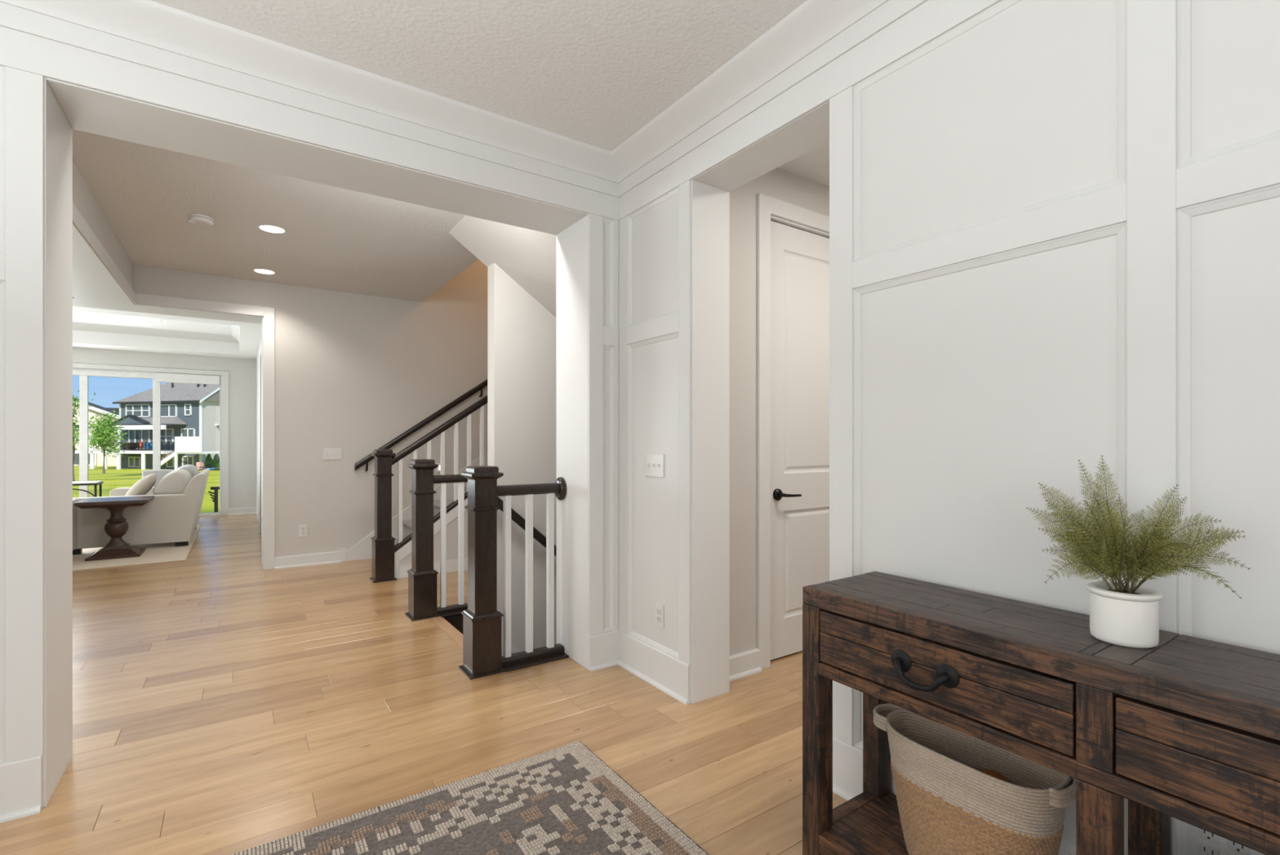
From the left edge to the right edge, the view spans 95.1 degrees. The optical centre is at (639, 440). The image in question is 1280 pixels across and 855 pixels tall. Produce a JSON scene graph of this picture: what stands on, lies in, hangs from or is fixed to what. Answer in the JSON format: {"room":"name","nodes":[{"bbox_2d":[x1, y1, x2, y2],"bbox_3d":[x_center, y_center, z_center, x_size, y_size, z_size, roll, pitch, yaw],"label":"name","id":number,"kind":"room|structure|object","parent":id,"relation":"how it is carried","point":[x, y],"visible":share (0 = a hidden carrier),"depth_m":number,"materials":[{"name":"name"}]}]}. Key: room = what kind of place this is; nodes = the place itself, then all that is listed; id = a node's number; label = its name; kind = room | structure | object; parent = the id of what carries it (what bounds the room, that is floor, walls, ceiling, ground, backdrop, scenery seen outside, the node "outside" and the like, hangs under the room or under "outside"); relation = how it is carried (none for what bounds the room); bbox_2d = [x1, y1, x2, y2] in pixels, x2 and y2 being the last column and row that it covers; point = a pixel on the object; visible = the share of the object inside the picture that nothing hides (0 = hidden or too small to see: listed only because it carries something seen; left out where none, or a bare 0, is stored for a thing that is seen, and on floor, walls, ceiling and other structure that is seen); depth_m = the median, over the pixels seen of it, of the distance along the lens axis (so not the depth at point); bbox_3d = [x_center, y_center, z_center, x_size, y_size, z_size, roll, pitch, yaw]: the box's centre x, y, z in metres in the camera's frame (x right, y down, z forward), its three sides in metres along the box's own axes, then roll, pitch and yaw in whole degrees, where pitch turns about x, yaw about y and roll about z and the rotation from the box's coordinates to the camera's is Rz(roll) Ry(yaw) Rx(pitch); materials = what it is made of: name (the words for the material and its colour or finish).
{"room":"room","nodes":[
{"label":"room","id":0,"kind":"room"},
{"bbox_2d":[72,161,133,289],"bbox_3d":[-3.523,-1.397,3.513,0.350,0.440,3.520,0,0,-34],"label":"wall header","id":1,"kind":"structure","parent":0,"point":[83,199],"depth_m":3.81,"materials":[{"name":"grey paint"}]},
{"bbox_2d":[72,223,134,305],"bbox_3d":[-3.523,-1.172,3.513,0.360,0.014,3.520,0,0,-34],"label":"soffit","id":2,"kind":"structure","parent":1,"relation":"attached to","point":[92,281],"depth_m":4.24,"materials":[{"name":"white paint"}]},
{"bbox_2d":[72,346,256,508],"bbox_3d":[-8.747,-0.067,8.542,5.650,3.600,0.200,0,0,-34],"label":"wall","id":3,"kind":"structure","parent":0,"point":[242,371],"depth_m":9.78,"materials":[{"name":"grey paint"}]},
{"bbox_2d":[72,367,221,515],"bbox_3d":[-8.500,0.073,8.648,3.777,2.320,0.105,0,0,-34],"label":"window frame","id":4,"kind":"structure","parent":3,"relation":"in","point":[83,373],"depth_m":9.16,"materials":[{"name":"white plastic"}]},
{"bbox_2d":[72,362,228,515],"bbox_3d":[-8.428,0.043,8.629,3.876,2.381,0.018,0,0,-34],"label":"door frame","id":5,"kind":"structure","parent":3,"relation":"attached to","point":[224,375],"depth_m":9.67,"materials":[{"name":"white paint"}]},
{"bbox_2d":[228,506,256,515],"bbox_3d":[-6.665,1.181,9.827,0.386,0.105,0.038,0,0,-34],"label":"baseboard","id":6,"kind":"structure","parent":3,"relation":"attached to","point":[246,509],"depth_m":9.82,"materials":[{"name":"white paint"}]},
{"bbox_2d":[245,489,250,497],"bbox_3d":[-6.612,0.900,9.881,0.070,0.115,0.008,0,0,-34],"label":"outlet","id":7,"kind":"object","parent":3,"relation":"attached to","point":[247,492],"visible":1,"depth_m":9.88,"materials":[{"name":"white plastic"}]},
{"bbox_2d":[72,306,261,359],"bbox_3d":[-7.373,-1.625,6.408,5.500,0.485,4.873,0,0,-34],"label":"ceiling","id":8,"kind":"structure","parent":0,"point":[250,334],"depth_m":8.55,"materials":[{"name":"white paint"}]},
{"bbox_2d":[147,319,162,322],"bbox_3d":[-6.756,-1.665,8.159,0.162,0.004,0.162,0,0,-34],"label":"recessed light","id":9,"kind":"object","parent":8,"relation":"in","point":[151,320],"visible":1,"depth_m":8.13,"materials":[{"name":"white plastic"}]},
{"bbox_2d":[72,321,239,342],"bbox_3d":[-7.123,-1.617,7.209,3.620,0.100,2.850,0,0,-34],"label":"trim","id":10,"kind":"structure","parent":8,"relation":"attached to","point":[234,337],"depth_m":8.75,"materials":[{"name":"white paint"}]},
{"bbox_2d":[256,340,261,523],"bbox_3d":[-5.060,-0.177,7.997,0.188,3.380,4.873,0,0,-34],"label":"wall","id":11,"kind":"structure","parent":0,"point":[258,354],"depth_m":9.05,"materials":[{"name":"grey paint"}]},
{"bbox_2d":[259,346,261,533],"bbox_3d":[-4.802,0.008,7.439,0.018,2.450,1.100,0,0,-34],"label":"door frame","id":12,"kind":"structure","parent":11,"relation":"attached to","point":[260,346],"depth_m":7.81,"materials":[{"name":"white paint"}]},
{"bbox_2d":[72,128,478,302],"bbox_3d":[-4.227,-1.617,3.029,6.860,0.200,3.520,0,0,-34],"label":"ceiling","id":13,"kind":"structure","parent":0,"point":[338,239],"depth_m":4.11,"materials":[{"name":"white paint"}]},
{"bbox_2d":[187,213,214,226],"bbox_3d":[-2.988,-1.494,3.989,0.144,0.044,0.144,0,0,-34],"label":"smoke detector","id":14,"kind":"object","parent":13,"relation":"attached to","point":[199,220],"visible":1,"depth_m":3.95,"materials":[{"name":"white plastic"}]},
{"bbox_2d":[252,268,276,274],"bbox_3d":[-3.370,-1.515,5.255,0.188,0.004,0.188,0,0,-34],"label":"recessed light","id":15,"kind":"object","parent":13,"relation":"in","point":[264,271],"visible":1,"depth_m":5.25,"materials":[{"name":"white plastic"}]},
{"bbox_2d":[256,224,287,233],"bbox_3d":[-2.639,-1.515,4.201,0.188,0.004,0.188,0,0,-34],"label":"recessed light","id":16,"kind":"object","parent":13,"relation":"in","point":[272,228],"visible":1,"depth_m":4.20,"materials":[{"name":"white plastic"}]},
{"bbox_2d":[0,2,619,763],"bbox_3d":[-1.841,-0.002,2.292,3.960,3.030,0.396,0,0,-34],"label":"wall","id":17,"kind":"structure","parent":0,"point":[34,46],"depth_m":2.05,"materials":[{"name":"white paint"}]},
{"bbox_2d":[0,754,42,822],"bbox_3d":[-2.683,1.142,1.486,1.659,0.182,0.038,0,0,-34],"label":"baseboard","id":18,"kind":"structure","parent":17,"relation":"attached to","point":[21,780],"depth_m":1.93,"materials":[{"name":"white paint"}]},
{"bbox_2d":[0,0,617,183],"bbox_3d":[-1.710,-1.468,2.074,3.930,0.099,0.113,0,0,-34],"label":"trim","id":19,"kind":"structure","parent":17,"relation":"attached to","point":[146,22],"depth_m":2.34,"materials":[{"name":"white paint"}]},
{"bbox_2d":[42,77,588,807],"bbox_3d":[-1.248,-0.003,2.719,2.134,2.472,0.384,0,0,-34],"label":"door frame","id":20,"kind":"structure","parent":17,"relation":"attached to","point":[68,107],"depth_m":2.36,"materials":[{"name":"white paint"}]},
{"bbox_2d":[588,629,618,671],"bbox_3d":[-0.187,1.142,3.201,0.204,0.182,0.038,0,0,-34],"label":"baseboard","id":21,"kind":"structure","parent":17,"relation":"attached to","point":[603,648],"depth_m":3.19,"materials":[{"name":"white paint"}]},
{"bbox_2d":[133,259,487,556],"bbox_3d":[-4.034,-1.427,5.521,10.000,5.880,0.370,0,0,-34],"label":"wall","id":22,"kind":"structure","parent":0,"point":[354,372],"depth_m":6.02,"materials":[{"name":"grey paint"}]},
{"bbox_2d":[72,203,275,569],"bbox_3d":[-4.857,-0.021,2.827,5.393,2.509,3.900,0,0,-34],"label":"door frame","id":23,"kind":"structure","parent":22,"relation":"attached to","point":[268,313],"depth_m":5.58,"materials":[{"name":"white paint"}]},
{"bbox_2d":[298,524,307,536],"bbox_3d":[-3.324,0.890,5.779,0.072,0.115,0.008,0,0,-34],"label":"outlet","id":24,"kind":"object","parent":22,"relation":"attached to","point":[303,529],"visible":1,"depth_m":5.78,"materials":[{"name":"white plastic"}]},
{"bbox_2d":[275,551,341,568],"bbox_3d":[-3.278,1.179,5.793,0.569,0.108,0.038,0,0,-34],"label":"baseboard","id":25,"kind":"structure","parent":22,"relation":"attached to","point":[283,562],"depth_m":5.78,"materials":[{"name":"white paint"}]},
{"bbox_2d":[323,448,341,459],"bbox_3d":[-3.108,0.135,5.921,0.165,0.118,0.018,0,0,-34],"label":"light switch","id":26,"kind":"object","parent":22,"relation":"attached to","point":[328,453],"visible":1,"depth_m":5.92,"materials":[{"name":"white plastic"}]},
{"bbox_2d":[354,378,487,471],"bbox_3d":[-1.640,-0.779,6.878,3.115,2.199,0.102,0,0,-34],"label":"wall handrail","id":27,"kind":"object","parent":22,"relation":"attached to","point":[366,460],"visible":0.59,"depth_m":6.34,"materials":[{"name":"brown wood"}]},
{"bbox_2d":[436,462,439,471],"bbox_3d":[-2.227,0.300,6.528,0.080,0.105,0.016,0,0,-34],"label":"step light","id":28,"kind":"object","parent":22,"relation":"attached to","point":[438,464],"visible":0.4,"depth_m":6.52,"materials":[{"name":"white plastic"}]},
{"bbox_2d":[0,513,847,854],"bbox_3d":[-2.995,1.383,4.008,10.000,0.300,14.200,0,0,-34],"label":"floor","id":29,"kind":"structure","parent":0,"point":[224,704],"depth_m":2.56,"materials":[{"name":"brown wood"}]},
{"bbox_2d":[72,480,102,496],"bbox_3d":[-8.016,0.910,8.264,0.600,0.644,0.420,0,0,-34],"label":"metal table","id":30,"kind":"object","parent":29,"relation":"on","point":[95,483],"visible":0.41,"depth_m":8.26,"materials":[{"name":"metal"}]},
{"bbox_2d":[72,522,201,570],"bbox_3d":[-6.899,1.227,6.477,3.160,0.010,3.310,0,0,-34],"label":"area rug","id":31,"kind":"object","parent":29,"relation":"on","point":[158,553],"visible":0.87,"depth_m":6.13,"materials":[{"name":"beige fabric"}]},
{"bbox_2d":[72,498,77,550],"bbox_3d":[-6.561,0.808,5.314,2.000,0.823,0.830,0,0,-34],"label":"sofa","id":32,"kind":"object","parent":31,"relation":"on","point":[74,508],"visible":0.07,"depth_m":6.10,"materials":[{"name":"fabric"}]},
{"bbox_2d":[73,495,154,560],"bbox_3d":[-5.563,0.921,6.224,0.570,0.600,0.560,0,0,-34],"label":"pedestal table","id":33,"kind":"object","parent":31,"relation":"on","point":[116,526],"visible":1,"depth_m":6.14,"materials":[{"name":"brown wood"}]},
{"bbox_2d":[72,464,209,554],"bbox_3d":[-6.086,0.769,7.224,1.206,0.902,1.680,0,0,-34],"label":"loveseat","id":34,"kind":"object","parent":31,"relation":"on","point":[173,514],"visible":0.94,"depth_m":6.67,"materials":[{"name":"fabric"}]},
{"bbox_2d":[124,473,156,495],"bbox_3d":[-5.874,0.571,6.884,0.315,0.354,0.441,0,0,-34],"label":"throw pillow","id":35,"kind":"object","parent":34,"relation":"on","point":[142,486],"visible":0.7,"depth_m":6.77,"materials":[{"name":"beige fabric"}]},
{"bbox_2d":[152,468,191,494],"bbox_3d":[-5.663,0.513,7.111,0.385,0.330,0.645,0,0,-34],"label":"cushion","id":36,"kind":"object","parent":34,"relation":"on","point":[175,482],"depth_m":6.88,"materials":[{"name":"fabric"}]},
{"bbox_2d":[174,464,199,477],"bbox_3d":[-6.000,0.478,7.680,0.385,0.330,0.655,0,0,-34],"label":"cushion","id":37,"kind":"object","parent":34,"relation":"on","point":[192,468],"depth_m":7.51,"materials":[{"name":"grey fabric"}]},
{"bbox_2d":[142,469,174,486],"bbox_3d":[-6.886,0.827,8.482,0.650,0.787,0.740,0,0,-34],"label":"armchair","id":38,"kind":"object","parent":31,"relation":"on","point":[160,473],"visible":0.06,"depth_m":8.61,"materials":[{"name":"grey fabric"}]},
{"bbox_2d":[368,448,396,582],"bbox_3d":[-2.284,0.655,5.207,0.194,1.155,0.194,0,0,-34],"label":"newel post","id":39,"kind":"object","parent":29,"relation":"on","point":[383,541],"visible":1,"depth_m":5.15,"materials":[{"name":"brown wood"}]},
{"bbox_2d":[340,450,487,577],"bbox_3d":[-1.320,0.032,6.482,3.438,2.402,1.117,0,0,-34],"label":"stairs","id":40,"kind":"structure","parent":29,"relation":"on","point":[362,549],"depth_m":5.58,"materials":[{"name":"white wood"}]},
{"bbox_2d":[391,395,487,551],"bbox_3d":[-1.005,-0.422,6.079,2.974,2.845,0.085,0,0,-34],"label":"balustrade","id":41,"kind":"object","parent":40,"relation":"on","point":[413,447],"visible":0.37,"depth_m":5.49,"materials":[{"name":"white paint"}]},
{"bbox_2d":[404,458,440,621],"bbox_3d":[-1.534,0.683,4.133,0.194,1.100,0.194,0,0,-34],"label":"newel post","id":42,"kind":"object","parent":29,"relation":"on","point":[422,576],"visible":1,"depth_m":4.08,"materials":[{"name":"brown wood"}]},
{"bbox_2d":[433,474,467,617],"bbox_3d":[-1.286,0.739,4.253,0.424,0.987,0.181,0,0,-34],"label":"balustrade","id":43,"kind":"object","parent":29,"relation":"on","point":[444,610],"visible":0.57,"depth_m":4.18,"materials":[{"name":"white paint"}]},
{"bbox_2d":[231,740,709,854],"bbox_3d":[-0.185,1.226,0.955,1.524,0.013,2.440,0,0,-34],"label":"patterned rug","id":44,"kind":"object","parent":29,"relation":"on","point":[565,799],"visible":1,"depth_m":1.89,"materials":[{"name":"grey fabric"}]},
{"bbox_2d":[458,465,506,679],"bbox_3d":[-0.849,0.685,3.153,0.194,1.095,0.194,0,0,-34],"label":"newel post","id":45,"kind":"object","parent":29,"relation":"on","point":[482,620],"visible":1,"depth_m":3.10,"materials":[{"name":"brown wood"}]},
{"bbox_2d":[502,638,522,655],"bbox_3d":[0.098,2.451,4.511,2.904,2.367,1.010,0,0,-34],"label":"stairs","id":46,"kind":"structure","parent":29,"relation":"attached to","point":[513,649],"depth_m":4.38,"materials":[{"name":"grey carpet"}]},
{"bbox_2d":[497,476,568,671],"bbox_3d":[-0.622,0.722,3.290,0.408,1.020,0.181,0,0,-34],"label":"balustrade","id":47,"kind":"object","parent":29,"relation":"on","point":[552,651],"visible":0.97,"depth_m":3.28,"materials":[{"name":"white paint"}]},
{"bbox_2d":[802,570,1279,854],"bbox_3d":[1.006,0.830,1.221,0.397,0.806,1.417,0,0,-34],"label":"console table","id":48,"kind":"object","parent":29,"relation":"on","point":[1186,728],"visible":0.95,"depth_m":1.23,"materials":[{"name":"brown wood"}]},
{"bbox_2d":[832,791,875,822],"bbox_3d":[0.638,1.146,1.792,0.225,0.054,0.042,0,0,-34],"label":"shelf","id":49,"kind":"object","parent":48,"relation":"attached to","point":[861,802],"depth_m":1.79,"materials":[{"name":"brown wood"}]},
{"bbox_2d":[873,702,1076,854],"bbox_3d":[0.837,0.947,1.516,0.190,0.344,0.493,0,0,-34],"label":"basket","id":50,"kind":"object","parent":48,"relation":"on","point":[947,806],"visible":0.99,"depth_m":1.46,"materials":[{"name":"wicker"}]},
{"bbox_3d":[0.856,0.998,1.510,0.130,0.140,0.260,0,0,-34],"label":"folded blanket","id":51,"kind":"object","parent":50,"relation":"in","visible":0},
{"bbox_2d":[980,768,1008,782],"bbox_3d":[0.902,0.888,1.499,0.086,0.080,0.086,0,0,-34],"label":"ball","id":52,"kind":"object","parent":51,"relation":"on","point":[992,772],"visible":0.25,"depth_m":1.49,"materials":[{"name":"brown"}]},
{"bbox_2d":[1085,581,1163,648],"bbox_3d":[1.034,0.371,1.253,0.127,0.111,0.127,0,0,-34],"label":"plant pot","id":53,"kind":"object","parent":48,"relation":"on","point":[1117,618],"visible":0.9,"depth_m":1.21,"materials":[{"name":"white ceramic"}]},
{"bbox_2d":[1026,455,1250,598],"bbox_3d":[1.028,0.194,1.247,0.231,0.321,0.385,0,0,-29],"label":"fern","id":54,"kind":"object","parent":53,"relation":"in","point":[1113,559],"visible":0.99,"depth_m":1.23,"materials":[{"name":"green plant"}]},
{"bbox_2d":[150,0,829,186],"bbox_3d":[0.420,-1.617,0.713,6.100,0.200,4.900,0,0,-34],"label":"ceiling","id":55,"kind":"structure","parent":0,"point":[595,73],"depth_m":2.25,"materials":[{"name":"white paint"}]},
{"bbox_2d":[448,215,555,317],"bbox_3d":[0.395,-0.441,4.784,3.532,2.453,1.180,0,0,-34],"label":"ceiling","id":56,"kind":"structure","parent":0,"point":[528,256],"depth_m":4.09,"materials":[{"name":"grey paint"}]},
{"bbox_2d":[487,262,555,650],"bbox_3d":[0.221,-0.217,5.295,3.240,8.300,0.140,0,0,-34],"label":"wall","id":57,"kind":"structure","parent":0,"point":[522,331],"depth_m":4.43,"materials":[{"name":"grey paint"}]},
{"bbox_2d":[497,496,555,555],"bbox_3d":[-0.418,1.112,4.707,1.760,1.612,0.108,0,0,-34],"label":"handrail","id":58,"kind":"object","parent":57,"relation":"attached to","point":[517,518],"visible":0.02,"depth_m":4.34,"materials":[{"name":"brown wood"}]},
{"bbox_2d":[729,167,829,655],"bbox_3d":[1.064,-0.052,3.551,1.825,3.130,0.150,0,0,-34],"label":"wall","id":59,"kind":"structure","parent":0,"point":[780,184],"depth_m":3.11,"materials":[{"name":"grey paint"}]},
{"bbox_2d":[729,648,761,680],"bbox_3d":[0.508,1.177,3.055,0.326,0.112,0.038,0,0,-34],"label":"baseboard","id":60,"kind":"structure","parent":59,"relation":"attached to","point":[744,664],"depth_m":3.08,"materials":[{"name":"white paint"}]},
{"bbox_2d":[756,193,829,668],"bbox_3d":[1.010,-0.049,3.485,0.989,2.564,0.138,0,0,-34],"label":"door frame","id":61,"kind":"structure","parent":59,"relation":"attached to","point":[766,206],"depth_m":3.17,"materials":[{"name":"white paint"}]},
{"bbox_2d":[770,220,829,659],"bbox_3d":[1.038,-0.001,3.449,0.804,2.443,0.110,0,0,-34],"label":"door","id":62,"kind":"structure","parent":59,"relation":"in","point":[800,259],"depth_m":3.38,"materials":[{"name":"white paint"}]},
{"bbox_2d":[617,0,1279,854],"bbox_3d":[1.340,-0.002,1.322,0.244,3.030,4.863,0,0,-34],"label":"wall","id":63,"kind":"structure","parent":0,"point":[1055,224],"depth_m":1.61,"materials":[{"name":"white paint"}]},
{"bbox_2d":[617,630,690,704],"bbox_3d":[0.050,1.142,3.003,0.038,0.182,0.631,0,0,-34],"label":"baseboard","id":64,"kind":"structure","parent":63,"relation":"attached to","point":[665,672],"depth_m":2.95,"materials":[{"name":"white paint"}]},
{"bbox_2d":[644,453,663,477],"bbox_3d":[0.069,0.128,2.993,0.018,0.115,0.160,0,0,-34],"label":"light switch","id":65,"kind":"object","parent":63,"relation":"attached to","point":[654,463],"visible":1,"depth_m":2.99,"materials":[{"name":"white plastic"}]},
{"bbox_2d":[654,602,663,628],"bbox_3d":[0.097,0.883,2.960,0.008,0.115,0.072,0,0,-34],"label":"outlet","id":66,"kind":"object","parent":63,"relation":"attached to","point":[659,608],"visible":1,"depth_m":2.95,"materials":[{"name":"white plastic"}]},
{"bbox_2d":[656,608,661,614],"bbox_3d":[0.095,0.864,2.958,0.003,0.028,0.033,0,0,-34],"label":"socket","id":67,"kind":"object","parent":66,"relation":"attached to","point":[658,610],"depth_m":2.96,"materials":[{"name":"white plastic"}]},
{"bbox_2d":[656,615,661,622],"bbox_3d":[0.095,0.902,2.958,0.003,0.028,0.033,0,0,-34],"label":"socket","id":68,"kind":"object","parent":66,"relation":"attached to","point":[658,617],"depth_m":2.96,"materials":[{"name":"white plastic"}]},
{"bbox_2d":[611,0,888,183],"bbox_3d":[1.201,-1.468,1.209,0.113,0.099,4.834,0,0,-34],"label":"trim","id":69,"kind":"structure","parent":63,"relation":"attached to","point":[813,24],"depth_m":2.34,"materials":[{"name":"white paint"}]},
{"bbox_2d":[690,101,829,703],"bbox_3d":[0.563,-0.004,2.486,0.237,2.474,0.822,0,0,-34],"label":"door frame","id":70,"kind":"structure","parent":63,"relation":"attached to","point":[710,190],"depth_m":2.79,"materials":[{"name":"white paint"}]},
{"bbox_2d":[832,736,1072,854],"bbox_3d":[1.651,1.142,0.671,0.038,0.182,3.438,0,0,-34],"label":"baseboard","id":71,"kind":"structure","parent":63,"relation":"attached to","point":[847,759],"depth_m":2.02,"materials":[{"name":"white paint"}]},
{"bbox_2d":[1187,822,1263,854],"bbox_3d":[1.261,0.881,1.265,0.008,0.118,0.118,0,0,-34],"label":"outlet","id":72,"kind":"object","parent":63,"relation":"attached to","point":[1200,841],"visible":0.63,"depth_m":1.28,"materials":[{"name":"white plastic"}]},
{"bbox_2d":[1198,827,1219,844],"bbox_3d":[1.246,0.862,1.282,0.003,0.028,0.033,0,0,-34],"label":"socket","id":73,"kind":"object","parent":72,"relation":"attached to","point":[1205,837],"depth_m":1.28,"materials":[{"name":"white plastic"}]},
{"bbox_2d":[1198,841,1219,854],"bbox_3d":[1.246,0.900,1.282,0.003,0.028,0.033,0,0,-34],"label":"socket","id":74,"kind":"object","parent":72,"relation":"attached to","point":[1204,847],"depth_m":1.28,"materials":[{"name":"white plastic"}]},
{"bbox_2d":[1227,839,1249,854],"bbox_3d":[1.272,0.862,1.245,0.003,0.028,0.033,0,0,-34],"label":"socket","id":75,"kind":"object","parent":72,"relation":"attached to","point":[1233,848],"depth_m":1.25,"materials":[{"name":"white plastic"}]},
{"label":"outside","id":76,"kind":"structure","parent":0,"visible":0},
{"bbox_2d":[72,465,219,512],"bbox_3d":[-45.052,2.658,56.768,130.000,0.970,120.000,0,0,-34],"label":"ground","id":77,"kind":"structure","parent":76,"point":[113,478],"depth_m":41.48,"materials":[{"name":"green plant"}]},
{"bbox_2d":[72,390,108,481],"bbox_3d":[-23.884,-0.206,24.773,2.066,3.994,1.705,0,0,-34],"label":"birch tree","id":78,"kind":"object","parent":77,"relation":"on","point":[74,399],"visible":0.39,"depth_m":24.75,"materials":[{"name":"green plant"}]},
{"bbox_2d":[72,397,119,466],"bbox_3d":[-70.485,-0.924,73.451,9.514,9.015,9.900,0,0,-34],"label":"house","id":79,"kind":"structure","parent":77,"relation":"on","point":[95,409],"depth_m":71.02,"materials":[{"name":"beige"}]},
{"bbox_2d":[88,410,128,473],"bbox_3d":[-42.221,0.099,46.245,3.229,5.000,2.734,0,0,25],"label":"maple tree","id":80,"kind":"object","parent":77,"relation":"on","point":[104,424],"visible":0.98,"depth_m":46.09,"materials":[{"name":"green plant"}]},
{"bbox_2d":[101,407,119,415],"bbox_3d":[-81.481,-0.660,91.738,4.843,8.486,8.500,0,0,-34],"label":"house","id":81,"kind":"structure","parent":77,"relation":"on","point":[111,408],"depth_m":88.18,"materials":[{"name":"beige"}]},
{"bbox_2d":[75,424,219,469],"bbox_3d":[-52.211,0.768,62.173,13.084,4.736,14.351,0,0,-34],"label":"deck","id":82,"kind":"object","parent":77,"relation":"on","point":[181,445],"visible":0.8,"depth_m":60.61,"materials":[{"name":"white wood"}]},
{"bbox_2d":[122,443,136,449],"bbox_3d":[-54.768,0.646,62.786,1.191,0.664,1.222,0,0,-34],"label":"patio furniture","id":83,"kind":"object","parent":82,"relation":"on","point":[130,444],"visible":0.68,"depth_m":62.52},
{"bbox_2d":[143,443,151,449],"bbox_3d":[-51.443,0.632,61.389,0.981,0.650,1.002,0,0,-34],"label":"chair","id":84,"kind":"object","parent":82,"relation":"on","point":[147,444],"visible":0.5,"depth_m":61.13,"materials":[{"name":"blue plastic"}]},
{"bbox_2d":[111,382,219,468],"bbox_3d":[-50.770,-2.457,68.403,16.738,11.680,16.673,0,0,-34],"label":"house","id":85,"kind":"structure","parent":77,"relation":"on","point":[187,410],"depth_m":63.13,"materials":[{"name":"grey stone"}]},
{"bbox_2d":[208,486,219,511],"bbox_3d":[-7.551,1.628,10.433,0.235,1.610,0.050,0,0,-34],"label":"chair","id":86,"kind":"object","parent":77,"relation":"on","point":[215,498],"visible":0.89,"depth_m":10.41,"materials":[{"name":"black metal"}]},
{"bbox_2d":[211,453,219,468],"bbox_3d":[-44.550,2.054,61.600,0.794,1.819,0.778,0,0,14],"label":"evergreen shrub","id":87,"kind":"object","parent":77,"relation":"on","point":[215,460],"visible":0.88,"depth_m":61.45,"materials":[{"name":"green plant"}]},
{"bbox_3d":[-44.654,3.123,60.727,2.954,0.320,3.118,0,0,-34],"label":"mulch bed","id":88,"kind":"object","parent":77,"relation":"on","visible":0},
{"bbox_2d":[195,462,204,469],"bbox_3d":[-45.322,2.594,60.326,0.448,0.733,0.500,0,0,14],"label":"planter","id":89,"kind":"object","parent":88,"relation":"on","point":[199,464],"visible":0.99,"depth_m":60.14,"materials":[{"name":"ceramic"}]},
{"bbox_2d":[204,453,213,468],"bbox_3d":[-45.389,2.102,61.634,0.860,1.908,0.854,0,0,-34],"label":"evergreen shrub","id":90,"kind":"object","parent":88,"relation":"on","point":[208,459],"visible":0.84,"depth_m":61.52,"materials":[{"name":"green plant"}]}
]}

